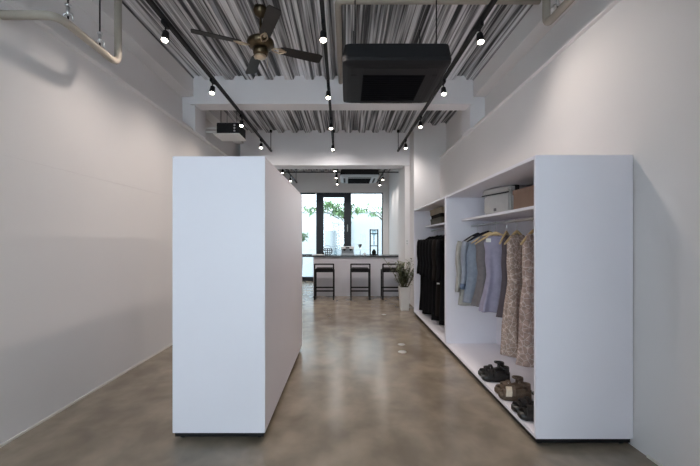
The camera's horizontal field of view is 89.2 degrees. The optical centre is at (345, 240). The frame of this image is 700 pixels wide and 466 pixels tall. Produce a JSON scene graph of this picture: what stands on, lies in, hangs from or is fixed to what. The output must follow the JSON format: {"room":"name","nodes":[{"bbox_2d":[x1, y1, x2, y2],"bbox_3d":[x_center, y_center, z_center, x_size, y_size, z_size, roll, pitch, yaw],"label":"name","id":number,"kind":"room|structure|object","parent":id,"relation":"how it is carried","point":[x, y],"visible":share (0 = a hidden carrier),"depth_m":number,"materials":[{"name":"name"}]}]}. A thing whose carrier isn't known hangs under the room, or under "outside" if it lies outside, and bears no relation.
{"room":"clothing store","nodes":[
{"label":"clothing store","id":0,"kind":"room"},
{"bbox_2d":[0,0,243,443],"bbox_3d":[-2.515,-0.545,4.900,0.470,3.890,15.000,0,0,0],"label":"wall","id":1,"kind":"structure","parent":0,"point":[86,161],"depth_m":3.14,"materials":[{"name":"white paint"}]},
{"bbox_2d":[0,343,172,447],"bbox_3d":[-2.345,1.392,4.900,0.014,0.016,15.000,0,0,0],"label":"baseboard","id":2,"kind":"structure","parent":1,"relation":"attached to","point":[124,372],"depth_m":3.02,"materials":[{"name":"beige paint"}]},
{"bbox_2d":[3,0,229,155],"bbox_3d":[-2.328,-1.670,2.640,0.065,0.040,10.480,0,0,0],"label":"trim","id":3,"kind":"structure","parent":1,"relation":"attached to","point":[16,4],"depth_m":3.36,"materials":[{"name":"white paint"}]},
{"bbox_2d":[182,97,205,137],"bbox_3d":[-2.485,-2.070,5.545,0.430,0.820,0.410,0,0,0],"label":"wall column","id":4,"kind":"structure","parent":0,"point":[192,115],"depth_m":5.34,"materials":[{"name":"paint"}]},
{"bbox_2d":[122,0,532,171],"bbox_3d":[-0.150,-2.439,4.950,5.700,0.066,15.100,0,0,0],"label":"ceiling","id":5,"kind":"structure","parent":0,"point":[298,27],"depth_m":4.24,"materials":[{"name":"grey metal"}]},
{"bbox_2d":[0,0,121,63],"bbox_3d":[-2.167,-1.971,2.760,0.466,0.918,0.737,0,0,0],"label":"pipe","id":6,"kind":"object","parent":5,"relation":"hanging from","point":[4,14],"visible":1,"depth_m":2.65,"materials":[{"name":"beige metal"}]},
{"bbox_2d":[145,0,271,151],"bbox_3d":[-1.617,-2.187,4.190,0.056,0.467,7.180,0,0,0],"label":"track","id":7,"kind":"object","parent":5,"relation":"hanging from","point":[151,3],"visible":1,"depth_m":3.85,"materials":[{"name":"black metal"}]},
{"bbox_2d":[160,19,169,42],"bbox_3d":[-1.613,-1.864,3.170,0.067,0.176,0.100,0,0,0],"label":"track spotlight","id":8,"kind":"object","parent":7,"relation":"attached to","point":[164,38],"visible":1,"depth_m":3.15,"materials":[{"name":"black metal"}]},
{"bbox_2d":[209,78,214,94],"bbox_3d":[-1.618,-1.864,4.300,0.067,0.176,0.100,0,0,0],"label":"track spotlight","id":9,"kind":"object","parent":7,"relation":"attached to","point":[212,88],"visible":1,"depth_m":4.28,"materials":[{"name":"black metal"}]},
{"bbox_2d":[239,114,243,126],"bbox_3d":[-1.624,-1.864,5.520,0.067,0.176,0.100,0,0,0],"label":"track spotlight","id":10,"kind":"object","parent":7,"relation":"attached to","point":[241,124],"visible":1,"depth_m":5.50,"materials":[{"name":"black metal"}]},
{"bbox_2d":[206,123,246,140],"bbox_3d":[-2.110,-2.075,5.945,0.780,0.690,0.430,0,0,0],"label":"equipment box","id":11,"kind":"object","parent":5,"relation":"hanging from","point":[225,131],"visible":0.86,"depth_m":5.77,"materials":[{"name":"black metal"}]},
{"bbox_2d":[213,133,246,140],"bbox_3d":[-1.935,-1.736,5.945,0.430,0.012,0.430,0,0,0],"label":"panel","id":12,"kind":"object","parent":11,"relation":"on","point":[222,136],"depth_m":5.91,"materials":[{"name":"white plastic"}]},
{"bbox_2d":[191,4,322,73],"bbox_3d":[-0.885,-2.098,3.680,1.014,0.635,1.014,0,0,21],"label":"ceiling fan","id":13,"kind":"object","parent":5,"relation":"hanging from","point":[261,43],"visible":1,"depth_m":3.61,"materials":[{"name":"brown wood"}]},
{"bbox_2d":[240,130,409,168],"bbox_3d":[-0.465,-2.078,8.110,3.770,0.785,0.420,0,0,0],"label":"beam","id":14,"kind":"structure","parent":5,"relation":"attached to","point":[299,150],"depth_m":7.90,"materials":[{"name":"paint"}]},
{"bbox_2d":[319,0,334,151],"bbox_3d":[-0.217,-2.187,4.190,0.056,0.467,7.181,0,0,-1],"label":"track","id":15,"kind":"object","parent":5,"relation":"hanging from","point":[322,8],"visible":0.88,"depth_m":3.88,"materials":[{"name":"black metal"}]},
{"bbox_2d":[319,19,326,42],"bbox_3d":[-0.203,-1.864,3.170,0.067,0.176,0.100,0,0,0],"label":"track spotlight","id":16,"kind":"object","parent":15,"relation":"attached to","point":[323,35],"visible":1,"depth_m":3.15,"materials":[{"name":"black metal"}]},
{"bbox_2d":[326,83,330,98],"bbox_3d":[-0.221,-1.864,4.440,0.067,0.176,0.100,0,0,0],"label":"track spotlight","id":17,"kind":"object","parent":15,"relation":"attached to","point":[328,93],"visible":1,"depth_m":4.42,"materials":[{"name":"black metal"}]},
{"bbox_2d":[329,117,332,129],"bbox_3d":[-0.239,-1.864,5.650,0.067,0.176,0.100,0,0,0],"label":"track spotlight","id":18,"kind":"object","parent":15,"relation":"attached to","point":[330,124],"visible":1,"depth_m":5.62,"materials":[{"name":"black metal"}]},
{"bbox_2d":[190,76,472,109],"bbox_3d":[-0.217,-2.256,5.428,4.225,0.423,0.263,0,0,0],"label":"beam","id":19,"kind":"structure","parent":5,"relation":"attached to","point":[299,93],"depth_m":5.30,"materials":[{"name":"paint"}]},
{"bbox_2d":[340,169,378,183],"bbox_3d":[0.345,-2.005,9.400,0.990,0.830,1.100,0,0,0],"label":"air conditioner","id":20,"kind":"object","parent":5,"relation":"hanging from","point":[350,176],"visible":0.93,"depth_m":8.89,"materials":[{"name":"grey plastic"}]},
{"bbox_2d":[348,178,370,182],"bbox_3d":[0.345,-1.596,9.440,0.590,0.012,0.720,0,0,0],"label":"grille","id":21,"kind":"object","parent":20,"relation":"attached to","point":[350,180],"depth_m":9.33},
{"bbox_2d":[342,0,451,102],"bbox_3d":[0.465,-2.005,3.695,1.000,0.830,0.990,0,0,0],"label":"air conditioner","id":22,"kind":"object","parent":5,"relation":"hanging from","point":[371,72],"visible":1,"depth_m":3.33,"materials":[{"name":"grey plastic"}]},
{"bbox_2d":[350,75,355,98],"bbox_3d":[0.075,-1.600,3.705,0.050,0.008,0.570,0,0,0],"label":"outlet","id":23,"kind":"object","parent":22,"relation":"attached to","point":[352,77],"depth_m":3.68,"materials":[{"name":"grey plastic"}]},
{"bbox_2d":[360,101,412,102],"bbox_3d":[0.465,-1.600,4.093,0.600,0.008,0.045,0,0,0],"label":"outlet","id":24,"kind":"object","parent":22,"relation":"attached to","point":[360,101],"depth_m":4.08,"materials":[{"name":"grey plastic"}]},
{"bbox_2d":[360,75,424,100],"bbox_3d":[0.465,-1.596,3.735,0.600,0.012,0.610,0,0,0],"label":"grille","id":25,"kind":"object","parent":22,"relation":"attached to","point":[372,87],"depth_m":3.69,"materials":[{"name":"black metal"}]},
{"bbox_2d":[420,75,436,98],"bbox_3d":[0.855,-1.600,3.705,0.050,0.008,0.570,0,0,0],"label":"outlet","id":26,"kind":"object","parent":22,"relation":"attached to","point":[432,79],"depth_m":3.68,"materials":[{"name":"grey plastic"}]},
{"bbox_2d":[335,0,540,83],"bbox_3d":[0.908,-2.370,4.383,2.043,0.064,1.833,0,0,0],"label":"pipe","id":27,"kind":"object","parent":5,"relation":"attached to","point":[338,16],"visible":0.97,"depth_m":3.49,"materials":[{"name":"grey metal"}]},
{"bbox_2d":[397,0,497,151],"bbox_3d":[1.192,-2.187,4.190,0.056,0.467,7.181,0,0,-1],"label":"track","id":28,"kind":"object","parent":5,"relation":"hanging from","point":[492,3],"visible":1,"depth_m":3.86,"materials":[{"name":"black metal"}]},
{"bbox_2d":[418,116,422,127],"bbox_3d":[1.170,-1.864,5.580,0.067,0.176,0.100,0,0,0],"label":"track spotlight","id":29,"kind":"object","parent":28,"relation":"attached to","point":[420,125],"visible":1,"depth_m":5.56,"materials":[{"name":"black metal"}]},
{"bbox_2d":[441,79,446,95],"bbox_3d":[1.190,-1.864,4.330,0.067,0.176,0.100,0,0,0],"label":"track spotlight","id":30,"kind":"object","parent":28,"relation":"attached to","point":[443,89],"visible":1,"depth_m":4.31,"materials":[{"name":"black metal"}]},
{"bbox_2d":[476,21,484,44],"bbox_3d":[1.208,-1.864,3.200,0.067,0.176,0.100,0,0,0],"label":"track spotlight","id":31,"kind":"object","parent":28,"relation":"attached to","point":[480,37],"visible":1,"depth_m":3.18,"materials":[{"name":"black metal"}]},
{"bbox_2d":[542,0,574,25],"bbox_3d":[1.801,-2.168,1.891,0.082,0.523,2.663,0,0,0],"label":"pipe","id":32,"kind":"object","parent":5,"relation":"hanging from","point":[548,18],"visible":1,"depth_m":3.07,"materials":[{"name":"beige metal"}]},
{"bbox_2d":[0,273,657,465],"bbox_3d":[0.000,1.525,7.450,14.000,0.250,20.100,0,0,0],"label":"floor","id":33,"kind":"structure","parent":0,"point":[349,397],"depth_m":2.78,"materials":[{"name":"concrete"}]},
{"bbox_2d":[173,156,301,436],"bbox_3d":[-0.891,0.404,3.535,0.648,1.993,2.100,0,0,0],"label":"wardrobe","id":34,"kind":"object","parent":33,"relation":"on","point":[237,220],"visible":1,"depth_m":2.48,"materials":[{"name":"white laminate"}]},
{"bbox_2d":[302,233,308,265],"bbox_3d":[-1.611,0.539,13.336,0.550,1.770,0.432,0,0,-23],"label":"shrub","id":35,"kind":"object","parent":33,"relation":"on","point":[304,235],"visible":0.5,"depth_m":13.30,"materials":[{"name":"green plant"}]},
{"bbox_2d":[314,263,334,299],"bbox_3d":[-0.520,0.969,8.610,0.480,0.870,0.412,0,0,0],"label":"bar stool","id":36,"kind":"object","parent":33,"relation":"on","point":[318,269],"visible":1,"depth_m":8.41,"materials":[{"name":"black metal"}]},
{"bbox_2d":[303,201,363,221],"bbox_3d":[-0.545,-0.142,14.468,2.624,3.128,1.019,0,0,0],"label":"tree","id":37,"kind":"object","parent":33,"relation":"on","point":[329,205],"visible":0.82,"depth_m":14.37,"materials":[{"name":"green plant"}]},
{"bbox_2d":[302,211,381,272],"bbox_3d":[0.000,0.100,15.700,14.000,2.800,0.280,0,0,0],"label":"wall","id":38,"kind":"structure","parent":33,"relation":"on","point":[362,224],"depth_m":15.60,"materials":[{"name":"white paint"}]},
{"bbox_2d":[332,222,351,253],"bbox_3d":[-0.175,0.275,15.585,0.890,2.250,0.070,0,0,0],"label":"door","id":39,"kind":"structure","parent":38,"relation":"in","point":[337,227],"depth_m":15.59,"materials":[{"name":"glass"}]},
{"bbox_2d":[313,257,397,295],"bbox_3d":[0.330,0.905,9.325,2.320,0.990,0.590,0,0,0],"label":"counter","id":40,"kind":"object","parent":33,"relation":"on","point":[341,264],"depth_m":9.03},
{"bbox_2d":[302,254,397,256],"bbox_3d":[-0.025,0.388,9.340,3.050,0.040,0.720,0,0,0],"label":"countertop","id":41,"kind":"structure","parent":40,"relation":"on","point":[331,255],"depth_m":9.01,"materials":[{"name":"stone"}]},
{"bbox_2d":[322,245,332,254],"bbox_3d":[-0.490,0.241,9.340,0.284,0.255,0.284,0,0,0],"label":"wire basket","id":42,"kind":"object","parent":41,"relation":"on","point":[323,250],"visible":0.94,"depth_m":9.28,"materials":[{"name":"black metal"}]},
{"bbox_2d":[341,246,353,254],"bbox_3d":[0.040,0.256,9.340,0.340,0.225,0.301,0,0,0],"label":"coffee machine","id":43,"kind":"object","parent":41,"relation":"on","point":[345,250],"visible":1,"depth_m":9.23,"materials":[{"name":"grey plastic"}]},
{"bbox_2d":[370,229,377,254],"bbox_3d":[0.740,0.028,9.380,0.222,0.680,0.162,0,0,0],"label":"tower","id":44,"kind":"object","parent":41,"relation":"on","point":[374,250],"visible":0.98,"depth_m":9.30,"materials":[{"name":"black metal"}]},
{"bbox_2d":[350,263,370,299],"bbox_3d":[0.342,0.969,8.610,0.480,0.870,0.412,0,0,0],"label":"bar stool","id":45,"kind":"object","parent":33,"relation":"on","point":[352,269],"visible":1,"depth_m":8.40,"materials":[{"name":"black metal"}]},
{"bbox_2d":[362,202,381,219],"bbox_3d":[1.284,-0.101,14.925,1.333,3.047,0.629,0,0,0],"label":"tree","id":46,"kind":"object","parent":33,"relation":"on","point":[368,204],"visible":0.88,"depth_m":14.91,"materials":[{"name":"green plant"}]},
{"bbox_2d":[381,263,400,299],"bbox_3d":[1.100,0.969,8.610,0.480,0.870,0.412,0,0,0],"label":"bar stool","id":47,"kind":"object","parent":33,"relation":"on","point":[384,269],"visible":0.58,"depth_m":8.40,"materials":[{"name":"black metal"}]},
{"bbox_2d":[382,257,413,310],"bbox_3d":[1.196,0.864,7.189,0.778,1.072,0.617,0,0,27],"label":"potted plant","id":48,"kind":"object","parent":33,"relation":"on","point":[404,291],"visible":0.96,"depth_m":7.14,"materials":[{"name":"green plant"}]},
{"bbox_2d":[398,165,409,303],"bbox_3d":[1.857,-0.535,8.415,1.085,3.870,0.970,0,0,0],"label":"wall pier","id":49,"kind":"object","parent":33,"relation":"on","point":[403,174],"visible":0.14,"depth_m":7.98,"materials":[{"name":"white paint"}]},
{"bbox_2d":[414,196,446,346],"bbox_3d":[1.619,0.407,5.678,0.662,1.985,2.135,0,0,0],"label":"wardrobe","id":50,"kind":"object","parent":33,"relation":"on","point":[423,229],"visible":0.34,"depth_m":6.72,"materials":[{"name":"white laminate"}]},
{"bbox_2d":[425,222,444,227],"bbox_3d":[1.713,-0.268,5.678,0.450,0.026,2.083,0,0,0],"label":"shelf","id":51,"kind":"object","parent":50,"relation":"attached to","point":[441,225],"depth_m":6.24,"materials":[{"name":"white laminate"}]},
{"bbox_2d":[430,217,444,224],"bbox_3d":[1.686,-0.331,5.917,0.392,0.100,0.752,0,0,1],"label":"storage box","id":52,"kind":"object","parent":50,"relation":"on","point":[438,220],"visible":0.42,"depth_m":5.76,"materials":[{"name":"cardboard"}]},
{"bbox_2d":[431,213,444,218],"bbox_3d":[1.676,-0.411,5.913,0.372,0.060,0.712,0,0,2],"label":"storage box","id":53,"kind":"object","parent":52,"relation":"on","point":[439,214],"visible":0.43,"depth_m":5.71,"materials":[{"name":"brown fabric"}]},
{"bbox_2d":[430,206,444,215],"bbox_3d":[1.681,-0.491,5.923,0.382,0.100,0.732,0,0,-1],"label":"storage box","id":54,"kind":"object","parent":53,"relation":"on","point":[440,209],"visible":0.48,"depth_m":5.79,"materials":[{"name":"brown cardboard"}]},
{"bbox_2d":[445,155,632,442],"bbox_3d":[1.619,0.407,3.505,0.662,1.985,2.190,0,0,0],"label":"wardrobe","id":55,"kind":"object","parent":33,"relation":"on","point":[580,379],"visible":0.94,"depth_m":2.41,"materials":[{"name":"white laminate"}]},
{"bbox_2d":[470,222,498,240],"bbox_3d":[1.618,-0.105,4.040,0.400,0.216,0.046,0,0,12],"label":"clothes hanger","id":56,"kind":"object","parent":55,"relation":"hanging from","point":[485,232],"visible":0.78,"depth_m":4.05,"materials":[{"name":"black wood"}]},
{"bbox_2d":[471,223,497,243],"bbox_3d":[1.618,-0.090,3.990,0.400,0.246,0.046,0,0,30],"label":"clothes hanger","id":57,"kind":"object","parent":55,"relation":"hanging from","point":[488,233],"visible":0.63,"depth_m":4.01,"materials":[{"name":"brown wood"}]},
{"bbox_2d":[471,236,485,306],"bbox_3d":[1.606,0.340,4.002,0.390,0.797,0.193,0,0,26],"label":"dress","id":58,"kind":"object","parent":57,"relation":"hanging from","point":[480,250],"visible":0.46,"depth_m":4.01,"materials":[{"name":"grey fabric"}]},
{"bbox_2d":[475,221,502,244],"bbox_3d":[1.618,-0.085,3.840,0.430,0.256,0.046,0,0,33],"label":"clothes hanger","id":59,"kind":"object","parent":55,"relation":"hanging from","point":[495,232],"visible":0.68,"depth_m":3.85,"materials":[{"name":"brown wood"}]},
{"bbox_2d":[478,236,501,312],"bbox_3d":[1.614,0.346,3.763,0.390,0.806,0.182,0,0,14],"label":"dress","id":60,"kind":"object","parent":59,"relation":"hanging from","point":[489,302],"visible":0.48,"depth_m":3.73,"materials":[{"name":"purple fabric"}]},
{"bbox_2d":[478,360,503,375],"bbox_3d":[1.423,1.247,3.469,0.250,0.142,0.114,0,0,-4],"label":"sandal","id":61,"kind":"object","parent":55,"relation":"on","point":[486,367],"visible":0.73,"depth_m":3.45,"materials":[{"name":"black leather"}]},
{"bbox_2d":[481,365,509,381],"bbox_3d":[1.413,1.247,3.356,0.250,0.142,0.114,0,0,6],"label":"sandal","id":62,"kind":"object","parent":55,"relation":"on","point":[491,375],"visible":1,"depth_m":3.32,"materials":[{"name":"black leather"}]},
{"bbox_2d":[462,206,533,220],"bbox_3d":[1.713,-0.268,3.505,0.450,0.026,2.138,0,0,0],"label":"shelf","id":63,"kind":"object","parent":55,"relation":"attached to","point":[526,212],"depth_m":3.69,"materials":[{"name":"white laminate"}]},
{"bbox_2d":[499,220,508,243],"bbox_3d":[1.618,-0.090,3.580,0.340,0.246,0.046,0,0,-45],"label":"clothes hanger","id":64,"kind":"object","parent":55,"relation":"hanging from","point":[506,231],"visible":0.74,"depth_m":3.54,"materials":[{"name":"brown wood"}]},
{"bbox_2d":[496,235,509,317],"bbox_3d":[1.656,0.350,3.590,0.300,0.817,0.157,0,0,-38],"label":"dress","id":65,"kind":"object","parent":64,"relation":"hanging from","point":[504,247],"visible":0.31,"depth_m":3.53,"materials":[{"name":"grey fabric"}]},
{"bbox_2d":[482,185,527,214],"bbox_3d":[1.685,-0.419,3.726,0.302,0.276,0.423,0,0,-17],"label":"storage box","id":66,"kind":"object","parent":55,"relation":"on","point":[500,199],"visible":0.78,"depth_m":3.63,"materials":[{"name":"white cardboard"}]},
{"bbox_2d":[494,375,523,393],"bbox_3d":[1.418,1.247,3.079,0.250,0.142,0.114,0,0,-6],"label":"sandal","id":67,"kind":"object","parent":55,"relation":"on","point":[503,384],"visible":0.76,"depth_m":3.06,"materials":[{"name":"brown leather"}]},
{"bbox_2d":[504,218,521,244],"bbox_3d":[1.618,-0.090,3.360,0.400,0.246,0.046,0,0,-34],"label":"clothes hanger","id":68,"kind":"object","parent":55,"relation":"hanging from","point":[516,231],"visible":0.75,"depth_m":3.33,"materials":[{"name":"brown wood"}]},
{"bbox_2d":[500,235,524,357],"bbox_3d":[1.630,0.501,3.361,0.378,1.115,0.181,0,0,-32],"label":"dress","id":69,"kind":"object","parent":68,"relation":"hanging from","point":[510,319],"visible":0.6,"depth_m":3.27,"materials":[{"name":"brown fabric"}]},
{"bbox_2d":[498,381,531,401],"bbox_3d":[1.408,1.247,2.961,0.250,0.142,0.114,0,0,8],"label":"sandal","id":70,"kind":"object","parent":55,"relation":"on","point":[510,393],"visible":0.98,"depth_m":2.92,"materials":[{"name":"brown leather"}]},
{"bbox_2d":[511,391,533,412],"bbox_3d":[1.413,1.247,2.749,0.250,0.142,0.114,0,0,-3],"label":"sandal","id":71,"kind":"object","parent":55,"relation":"on","point":[521,402],"visible":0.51,"depth_m":2.73,"materials":[{"name":"black leather"}]},
{"bbox_2d":[513,185,533,208],"bbox_3d":[1.760,-0.379,3.026,0.342,0.195,0.692,0,0,-2],"label":"cardboard box","id":72,"kind":"object","parent":55,"relation":"on","point":[523,197],"visible":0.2,"depth_m":3.16,"materials":[{"name":"brown cardboard"}]},
{"bbox_2d":[517,403,533,421],"bbox_3d":[1.408,1.247,2.631,0.250,0.142,0.114,0,0,5],"label":"sandal","id":73,"kind":"object","parent":55,"relation":"on","point":[526,413],"visible":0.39,"depth_m":2.60,"materials":[{"name":"black leather"}]},
{"bbox_2d":[520,216,533,244],"bbox_3d":[1.618,-0.090,3.060,0.400,0.246,0.046,0,0,-34],"label":"clothes hanger","id":74,"kind":"object","parent":55,"relation":"hanging from","point":[532,230],"visible":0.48,"depth_m":3.02,"materials":[{"name":"brown wood"}]},
{"bbox_2d":[516,234,533,367],"bbox_3d":[1.610,0.490,3.060,0.393,1.097,0.210,0,0,-32],"label":"dress","id":75,"kind":"object","parent":74,"relation":"hanging from","point":[525,351],"visible":0.44,"depth_m":2.96,"materials":[{"name":"fabric"}]},
{"bbox_2d":[281,170,388,253],"bbox_3d":[-0.200,-0.545,12.500,5.000,3.890,0.200,0,0,0],"label":"wall","id":76,"kind":"structure","parent":0,"point":[306,182],"depth_m":12.40,"materials":[{"name":"white paint"}]},
{"bbox_2d":[300,193,382,280],"bbox_3d":[-0.400,-0.145,12.480,3.400,3.090,0.100,0,0,0],"label":"window","id":77,"kind":"structure","parent":76,"relation":"in","point":[303,278],"depth_m":12.43,"materials":[{"name":"brown metal"}]},
{"bbox_2d":[316,193,350,253],"bbox_3d":[-0.430,-0.142,12.427,1.220,3.085,0.245,0,0,0],"label":"door","id":78,"kind":"structure","parent":77,"relation":"attached to","point":[320,197],"depth_m":12.38,"materials":[{"name":"brown metal"}]},
{"bbox_2d":[389,169,397,253],"bbox_3d":[1.950,-0.545,10.650,0.900,3.890,3.500,0,0,0],"label":"wall","id":79,"kind":"structure","parent":0,"point":[393,177],"depth_m":11.21,"materials":[{"name":"white paint"}]},
{"bbox_2d":[280,172,397,172],"bbox_3d":[-0.400,-1.748,9.015,3.800,0.025,0.030,0,0,0],"label":"rail","id":80,"kind":"object","parent":79,"relation":"attached to","point":[280,172],"visible":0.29,"depth_m":9.00,"materials":[{"name":"black metal"}]},
{"bbox_2d":[410,123,445,306],"bbox_3d":[1.910,-0.535,7.650,0.980,3.870,0.500,0,0,0],"label":"wall","id":81,"kind":"structure","parent":0,"point":[428,142],"depth_m":7.40,"materials":[{"name":"white paint"}]},
{"bbox_2d":[462,97,484,135],"bbox_3d":[2.135,-2.090,5.545,0.530,0.780,0.410,0,0,0],"label":"wall column","id":82,"kind":"structure","parent":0,"point":[475,112],"depth_m":5.34,"materials":[{"name":"paint"}]},
{"bbox_2d":[440,0,699,465],"bbox_3d":[2.155,-0.545,2.400,0.490,3.890,10.000,0,0,0],"label":"wall","id":83,"kind":"structure","parent":0,"point":[629,84],"depth_m":2.36,"materials":[{"name":"white paint"}]},
{"bbox_2d":[438,0,620,158],"bbox_3d":[1.954,-1.720,3.970,0.072,0.020,6.840,0,0,0],"label":"trim","id":84,"kind":"structure","parent":83,"relation":"attached to","point":[613,3],"depth_m":3.33,"materials":[{"name":"white paint"}]},
{"bbox_2d":[646,455,662,465],"bbox_3d":[1.952,1.392,1.425,0.013,0.016,1.750,0,0,0],"label":"baseboard","id":85,"kind":"structure","parent":83,"relation":"attached to","point":[647,456],"depth_m":2.25,"materials":[{"name":"beige paint"}]},
{"label":"outside","id":86,"kind":"structure","parent":0,"visible":0},
{"bbox_2d":[310,201,381,201],"bbox_3d":[0.000,-1.755,15.500,14.000,0.081,0.036,0,0,0],"label":"trim","id":87,"kind":"structure","parent":86,"point":[310,201],"depth_m":15.49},
{"bbox_3d":[1.618,-0.090,6.500,0.400,0.245,0.046,0,0,4],"label":"clothes hanger","id":88,"kind":"object","parent":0,"visible":0},
{"bbox_2d":[417,237,430,309],"bbox_3d":[1.599,0.591,6.500,0.602,1.345,0.202,0,0,4],"label":"coat","id":89,"kind":"object","parent":88,"relation":"hanging from","point":[418,241],"visible":0.1,"depth_m":6.48,"materials":[{"name":"black fabric"}]},
{"bbox_3d":[1.618,-0.090,6.270,0.400,0.245,0.046,0,0,2],"label":"clothes hanger","id":90,"kind":"object","parent":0,"visible":0},
{"bbox_2d":[419,236,434,314],"bbox_3d":[1.598,0.601,6.264,0.605,1.365,0.210,0,0,2],"label":"coat","id":91,"kind":"object","parent":90,"relation":"hanging from","point":[421,241],"visible":0.15,"depth_m":6.24,"materials":[{"name":"black fabric"}]},
{"bbox_3d":[1.618,-0.090,6.050,0.400,0.245,0.046,0,0,5],"label":"clothes hanger","id":92,"kind":"object","parent":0,"visible":0},
{"bbox_2d":[422,236,437,313],"bbox_3d":[1.599,0.571,6.051,0.602,1.305,0.201,0,0,5],"label":"coat","id":93,"kind":"object","parent":92,"relation":"hanging from","point":[424,241],"visible":0.16,"depth_m":6.03,"materials":[{"name":"black fabric"}]},
{"bbox_3d":[1.618,-0.090,5.820,0.400,0.245,0.046,0,0,3],"label":"clothes hanger","id":94,"kind":"object","parent":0,"visible":0},
{"bbox_2d":[425,236,440,313],"bbox_3d":[1.598,0.551,5.822,0.606,1.265,0.199,0,0,3],"label":"coat","id":95,"kind":"object","parent":94,"relation":"hanging from","point":[438,237],"visible":0.12,"depth_m":5.79,"materials":[{"name":"black fabric"}]},
{"bbox_3d":[1.618,-0.090,5.600,0.400,0.245,0.046,0,0,4],"label":"clothes hanger","id":96,"kind":"object","parent":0,"visible":0},
{"bbox_2d":[428,236,444,320],"bbox_3d":[1.599,0.581,5.602,0.602,1.325,0.203,0,0,4],"label":"coat","id":97,"kind":"object","parent":96,"relation":"hanging from","point":[433,317],"visible":0.17,"depth_m":5.57,"materials":[{"name":"black fabric"}]},
{"bbox_3d":[1.618,-0.090,5.370,0.400,0.245,0.046,0,0,1],"label":"clothes hanger","id":98,"kind":"object","parent":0,"visible":0},
{"bbox_2d":[432,237,444,316],"bbox_3d":[1.599,0.526,5.370,0.602,1.215,0.212,0,0,1],"label":"coat","id":99,"kind":"object","parent":98,"relation":"hanging from","point":[434,268],"visible":0.15,"depth_m":5.33,"materials":[{"name":"brown fabric"}]},
{"bbox_3d":[1.618,-0.090,5.120,0.400,0.245,0.046,0,0,2],"label":"clothes hanger","id":100,"kind":"object","parent":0,"visible":0},
{"bbox_2d":[436,239,444,324],"bbox_3d":[1.599,0.561,5.123,0.602,1.285,0.211,0,0,2],"label":"coat","id":101,"kind":"object","parent":100,"relation":"hanging from","point":[440,244],"visible":0.26,"depth_m":5.09,"materials":[{"name":"black fabric"}]},
{"bbox_3d":[1.618,-0.090,4.360,0.400,0.245,0.046,0,0,4],"label":"clothes hanger","id":102,"kind":"object","parent":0,"visible":0},
{"bbox_2d":[455,236,473,305],"bbox_3d":[1.618,0.366,4.361,0.545,0.845,0.148,0,0,4],"label":"shirt","id":103,"kind":"object","parent":102,"relation":"hanging from","point":[459,243],"visible":0.12,"depth_m":4.34,"materials":[{"name":"beige fabric"}]},
{"bbox_3d":[1.618,-0.090,4.190,0.400,0.245,0.046,0,0,8],"label":"clothes hanger","id":104,"kind":"object","parent":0,"visible":0},
{"bbox_2d":[460,236,479,302],"bbox_3d":[1.618,0.336,4.192,0.536,0.785,0.146,0,0,8],"label":"shirt","id":105,"kind":"object","parent":104,"relation":"hanging from","point":[468,250],"visible":0.36,"depth_m":4.17,"materials":[{"name":"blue fabric"}]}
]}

